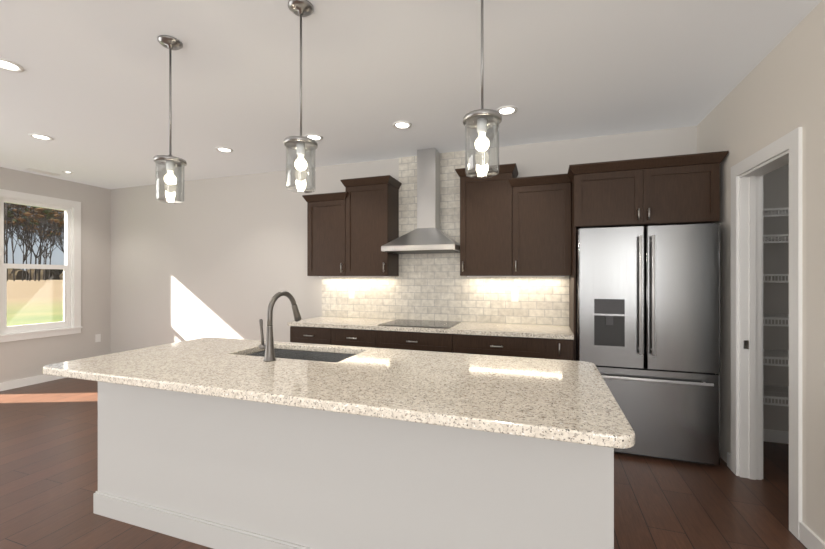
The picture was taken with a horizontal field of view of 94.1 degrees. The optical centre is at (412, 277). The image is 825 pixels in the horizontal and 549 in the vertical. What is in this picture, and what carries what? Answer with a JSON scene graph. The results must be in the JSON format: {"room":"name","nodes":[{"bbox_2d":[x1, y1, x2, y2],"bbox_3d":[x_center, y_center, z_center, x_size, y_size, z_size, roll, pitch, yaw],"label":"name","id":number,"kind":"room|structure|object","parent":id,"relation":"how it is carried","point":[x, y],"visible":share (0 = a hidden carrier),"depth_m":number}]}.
{"room":"kitchen","nodes":[
{"label":"kitchen","id":0,"kind":"room"},
{"bbox_2d":[0,167,110,382],"bbox_3d":[-6.006,0.013,2.031,0.120,2.735,8.170,0,0,19],"label":"wall","id":1,"kind":"structure","parent":0,"point":[22,359],"depth_m":5.53},
{"bbox_2d":[0,374,66,390],"bbox_3d":[-4.840,1.330,5.211,0.014,0.100,1.318,0,0,19],"label":"baseboard","id":2,"kind":"structure","parent":1,"relation":"attached to","point":[23,382],"depth_m":4.92},
{"bbox_2d":[0,189,82,342],"bbox_3d":[-5.016,0.145,4.805,0.125,2.460,1.490,0,0,19],"label":"window","id":3,"kind":"structure","parent":1,"relation":"in","point":[5,328],"depth_m":5.19},
{"bbox_2d":[95,334,100,341],"bbox_3d":[-4.674,0.892,5.707,0.005,0.115,0.070,0,0,19],"label":"electrical outlet plate","id":4,"kind":"object","parent":1,"relation":"attached to","point":[97,336],"depth_m":5.70},
{"bbox_2d":[0,377,806,548],"bbox_3d":[-1.637,1.430,0.590,9.320,0.100,8.290,0,0,19],"label":"floor","id":5,"kind":"structure","parent":0,"point":[48,459],"depth_m":2.45},
{"bbox_2d":[290,328,334,344],"bbox_3d":[-0.935,0.942,4.271,0.553,0.876,0.628,0,0,19],"label":"base cabinet","id":6,"kind":"object","parent":5,"relation":"on","point":[326,336],"depth_m":3.97},
{"bbox_2d":[93,383,613,548],"bbox_3d":[-0.438,0.943,2.192,2.752,0.874,0.817,0,0,19],"label":"kitchen island","id":7,"kind":"object","parent":5,"relation":"on","point":[229,443],"depth_m":1.75},
{"bbox_2d":[43,337,634,450],"bbox_3d":[-0.484,0.486,2.081,2.790,0.040,1.080,0,0,19],"label":"island countertop","id":8,"kind":"structure","parent":7,"relation":"on","point":[549,400],"depth_m":1.71},
{"bbox_2d":[259,291,301,362],"bbox_3d":[-0.781,0.271,2.295,0.100,0.390,0.319,0,0,19],"label":"faucet","id":9,"kind":"object","parent":8,"relation":"on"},
{"bbox_2d":[247,347,354,358],"bbox_3d":[-0.716,0.608,2.436,0.784,0.228,0.424,0,0,19],"label":"sink","id":10,"kind":"object","parent":8,"relation":"in","point":[291,352],"depth_m":2.63},
{"bbox_2d":[335,328,382,347],"bbox_3d":[-0.491,0.942,4.118,0.615,0.876,0.628,0,0,19],"label":"base cabinet","id":11,"kind":"object","parent":5,"relation":"on","point":[357,337],"depth_m":3.80},
{"bbox_2d":[383,332,458,352],"bbox_3d":[0.105,0.942,3.913,0.875,0.876,0.628,0,0,19],"label":"base cabinet","id":12,"kind":"object","parent":5,"relation":"on","point":[419,341],"depth_m":3.59},
{"bbox_2d":[459,336,550,358],"bbox_3d":[0.835,0.942,3.662,0.900,0.876,0.628,0,0,19],"label":"base cabinet","id":13,"kind":"object","parent":5,"relation":"on","point":[528,340],"depth_m":3.34},
{"bbox_2d":[287,316,573,339],"bbox_3d":[0.107,0.485,3.899,2.788,0.038,0.653,0,0,19],"label":"countertop","id":14,"kind":"structure","parent":13,"relation":"on","point":[537,332],"depth_m":3.61},
{"bbox_2d":[383,320,462,327],"bbox_3d":[0.081,0.463,3.906,0.720,0.006,0.510,0,0,19],"label":"cooktop","id":15,"kind":"object","parent":14,"relation":"in","point":[402,323],"depth_m":3.88},
{"bbox_2d":[551,340,572,360],"bbox_3d":[1.297,0.942,3.502,0.278,0.876,0.628,0,0,19],"label":"base cabinet","id":16,"kind":"object","parent":5,"relation":"on","point":[560,349],"depth_m":3.19},
{"bbox_2d":[576,223,719,464],"bbox_3d":[1.875,0.487,3.217,0.948,1.785,0.736,0,0,19],"label":"fridge","id":17,"kind":"object","parent":5,"relation":"on","point":[648,321],"visible":0.88,"depth_m":2.89},
{"bbox_2d":[0,0,821,188],"bbox_3d":[-1.637,-1.405,0.590,9.320,0.100,8.290,0,0,19],"label":"ceiling","id":18,"kind":"structure","parent":0,"point":[87,90],"depth_m":2.56},
{"bbox_2d":[0,58,23,71],"bbox_3d":[-2.579,-1.349,2.432,0.170,0.009,0.170,0,0,19],"label":"recessed light","id":19,"kind":"object","parent":18,"relation":"in","point":[8,65],"visible":0.96,"depth_m":2.45},
{"bbox_2d":[29,133,52,139],"bbox_3d":[-3.556,-1.349,3.678,0.170,0.009,0.170,0,0,19],"label":"recessed light","id":20,"kind":"object","parent":18,"relation":"in","point":[39,136],"visible":0.98,"depth_m":3.67},
{"bbox_2d":[25,168,59,175],"bbox_3d":[-4.711,-1.349,4.901,0.120,0.010,0.320,0,0,19],"label":"ceiling vent","id":21,"kind":"object","parent":18,"relation":"in","point":[41,171],"visible":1,"depth_m":4.89},
{"bbox_2d":[153,35,186,203],"bbox_3d":[-1.389,-0.894,2.202,0.162,0.919,0.162,0,0,19],"label":"pendant light","id":22,"kind":"object","parent":18,"relation":"hanging from","point":[170,162],"visible":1,"depth_m":2.19},
{"bbox_2d":[215,147,232,152],"bbox_3d":[-1.981,-1.349,4.045,0.170,0.009,0.170,0,0,19],"label":"recessed light","id":23,"kind":"object","parent":18,"relation":"in","point":[225,149],"visible":0.98,"depth_m":4.04},
{"bbox_2d":[284,0,317,192],"bbox_3d":[-0.557,-0.894,1.916,0.162,0.919,0.162,0,0,19],"label":"pendant light","id":24,"kind":"object","parent":18,"relation":"hanging from","point":[300,144],"visible":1,"depth_m":1.90},
{"bbox_2d":[305,134,322,140],"bbox_3d":[-0.946,-1.349,3.689,0.170,0.009,0.170,0,0,19],"label":"recessed light","id":25,"kind":"object","parent":18,"relation":"in","point":[316,137],"visible":0.75,"depth_m":3.67},
{"bbox_2d":[393,121,411,128],"bbox_3d":[-0.090,-1.349,3.394,0.170,0.009,0.170,0,0,19],"label":"recessed light","id":26,"kind":"object","parent":18,"relation":"in","point":[402,125],"visible":0.98,"depth_m":3.39},
{"bbox_2d":[463,0,501,178],"bbox_3d":[0.294,-0.894,1.623,0.162,0.919,0.162,0,0,19],"label":"pendant light","id":27,"kind":"object","parent":18,"relation":"hanging from","point":[482,120],"visible":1,"depth_m":1.61},
{"bbox_2d":[496,106,517,115],"bbox_3d":[0.761,-1.349,3.101,0.170,0.009,0.170,0,0,19],"label":"recessed light","id":28,"kind":"object","parent":18,"relation":"in","point":[506,110],"visible":0.9,"depth_m":3.10},
{"bbox_2d":[111,126,788,430],"bbox_3d":[-0.307,0.013,4.453,9.320,2.735,0.120,0,0,19],"label":"wall","id":29,"kind":"structure","parent":0,"point":[223,257],"depth_m":5.02},
{"bbox_2d":[306,191,345,275],"bbox_3d":[-0.912,-0.471,4.425,0.484,0.898,0.323,0,0,19],"label":"upper cabinet","id":30,"kind":"object","parent":29,"relation":"attached to","point":[326,214],"depth_m":4.28},
{"bbox_2d":[319,276,390,276],"bbox_3d":[-0.665,-0.015,4.364,0.900,0.011,0.040,0,0,19],"label":"under-cabinet light","id":31,"kind":"object","parent":30,"relation":"attached to","point":[319,276],"depth_m":4.34},
{"bbox_2d":[340,175,401,275],"bbox_3d":[-0.473,-0.538,4.273,0.559,1.034,0.323,0,0,19],"label":"upper cabinet","id":32,"kind":"object","parent":29,"relation":"attached to","point":[372,205],"depth_m":4.12},
{"bbox_2d":[381,148,459,253],"bbox_3d":[0.123,-0.809,3.967,0.754,1.087,0.500,0,0,19],"label":"range hood","id":33,"kind":"object","parent":29,"relation":"attached to","point":[427,236],"visible":0.85,"depth_m":4.00},
{"bbox_2d":[322,151,568,325],"bbox_3d":[0.217,-0.445,4.205,2.782,1.821,0.008,0,0,19],"label":"backsplash","id":34,"kind":"structure","parent":29,"relation":"attached to","point":[434,287],"depth_m":4.16},
{"bbox_2d":[349,289,353,297],"bbox_3d":[-0.718,0.182,4.519,0.070,0.115,0.005,0,0,19],"label":"electrical outlet plate","id":35,"kind":"object","parent":34,"relation":"attached to","point":[351,291],"depth_m":4.52},
{"bbox_2d":[511,290,517,301],"bbox_3d":[1.042,0.182,3.913,0.070,0.115,0.005,0,0,19],"label":"electrical outlet plate","id":36,"kind":"object","parent":34,"relation":"attached to","point":[514,295],"depth_m":3.91},
{"bbox_2d":[458,163,521,275],"bbox_3d":[0.782,-0.538,3.841,0.560,1.034,0.323,0,0,19],"label":"upper cabinet","id":37,"kind":"object","parent":29,"relation":"attached to","point":[511,224],"depth_m":3.69},
{"bbox_2d":[522,175,573,278],"bbox_3d":[1.235,-0.471,3.685,0.514,0.898,0.323,0,0,19],"label":"upper cabinet","id":38,"kind":"object","parent":29,"relation":"attached to","point":[547,237],"depth_m":3.52},
{"bbox_2d":[467,276,564,276],"bbox_3d":[1.004,-0.015,3.790,0.930,0.011,0.040,0,0,19],"label":"under-cabinet light","id":39,"kind":"object","parent":38,"relation":"attached to","point":[467,276],"depth_m":3.76},
{"bbox_2d":[570,151,721,234],"bbox_3d":[1.913,-0.672,3.306,1.005,0.495,0.598,0,0,19],"label":"upper cabinet","id":40,"kind":"object","parent":29,"relation":"attached to","point":[677,189],"depth_m":3.01},
{"bbox_2d":[763,207,788,406],"bbox_3d":[3.181,0.217,2.969,1.275,1.494,0.406,0,0,19],"label":"pantry shelves","id":41,"kind":"object","parent":29,"relation":"attached to","point":[771,212],"visible":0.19,"depth_m":2.92},
{"bbox_2d":[763,429,788,443],"bbox_3d":[3.236,1.330,3.162,1.260,0.100,0.014,0,0,19],"label":"baseboard","id":42,"kind":"structure","parent":29,"relation":"attached to","point":[776,436],"depth_m":3.22},
{"bbox_2d":[697,0,824,542],"bbox_3d":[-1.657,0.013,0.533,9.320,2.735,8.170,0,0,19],"label":"wall","id":43,"kind":"structure","parent":0,"point":[777,92],"depth_m":2.02},
{"bbox_2d":[731,127,801,539],"bbox_3d":[2.232,0.292,2.367,0.152,2.175,0.780,0,0,19],"label":"door frame","id":44,"kind":"structure","parent":43,"relation":"attached to","point":[748,173],"depth_m":2.63},
{"label":"outside","id":45,"kind":"structure","parent":0,"visible":0},
{"bbox_2d":[7,280,62,325],"bbox_3d":[-109.674,1.180,90.645,253.580,1.400,340.000,0,0,19],"label":"ground","id":46,"kind":"structure","parent":45,"point":[17,291],"depth_m":28.68},
{"bbox_2d":[4,202,63,280],"bbox_3d":[-68.738,-8.191,70.641,39.377,17.360,32.719,0,0,19],"label":"trees","id":47,"kind":"object","parent":46,"relation":"on","point":[54,216],"depth_m":64.25},
{"bbox_2d":[8,268,62,279],"bbox_3d":[-105.811,-1.446,112.653,27.979,3.850,82.946,0,0,19],"label":"brush","id":48,"kind":"object","parent":46,"relation":"on","point":[59,273],"depth_m":102.14}
]}

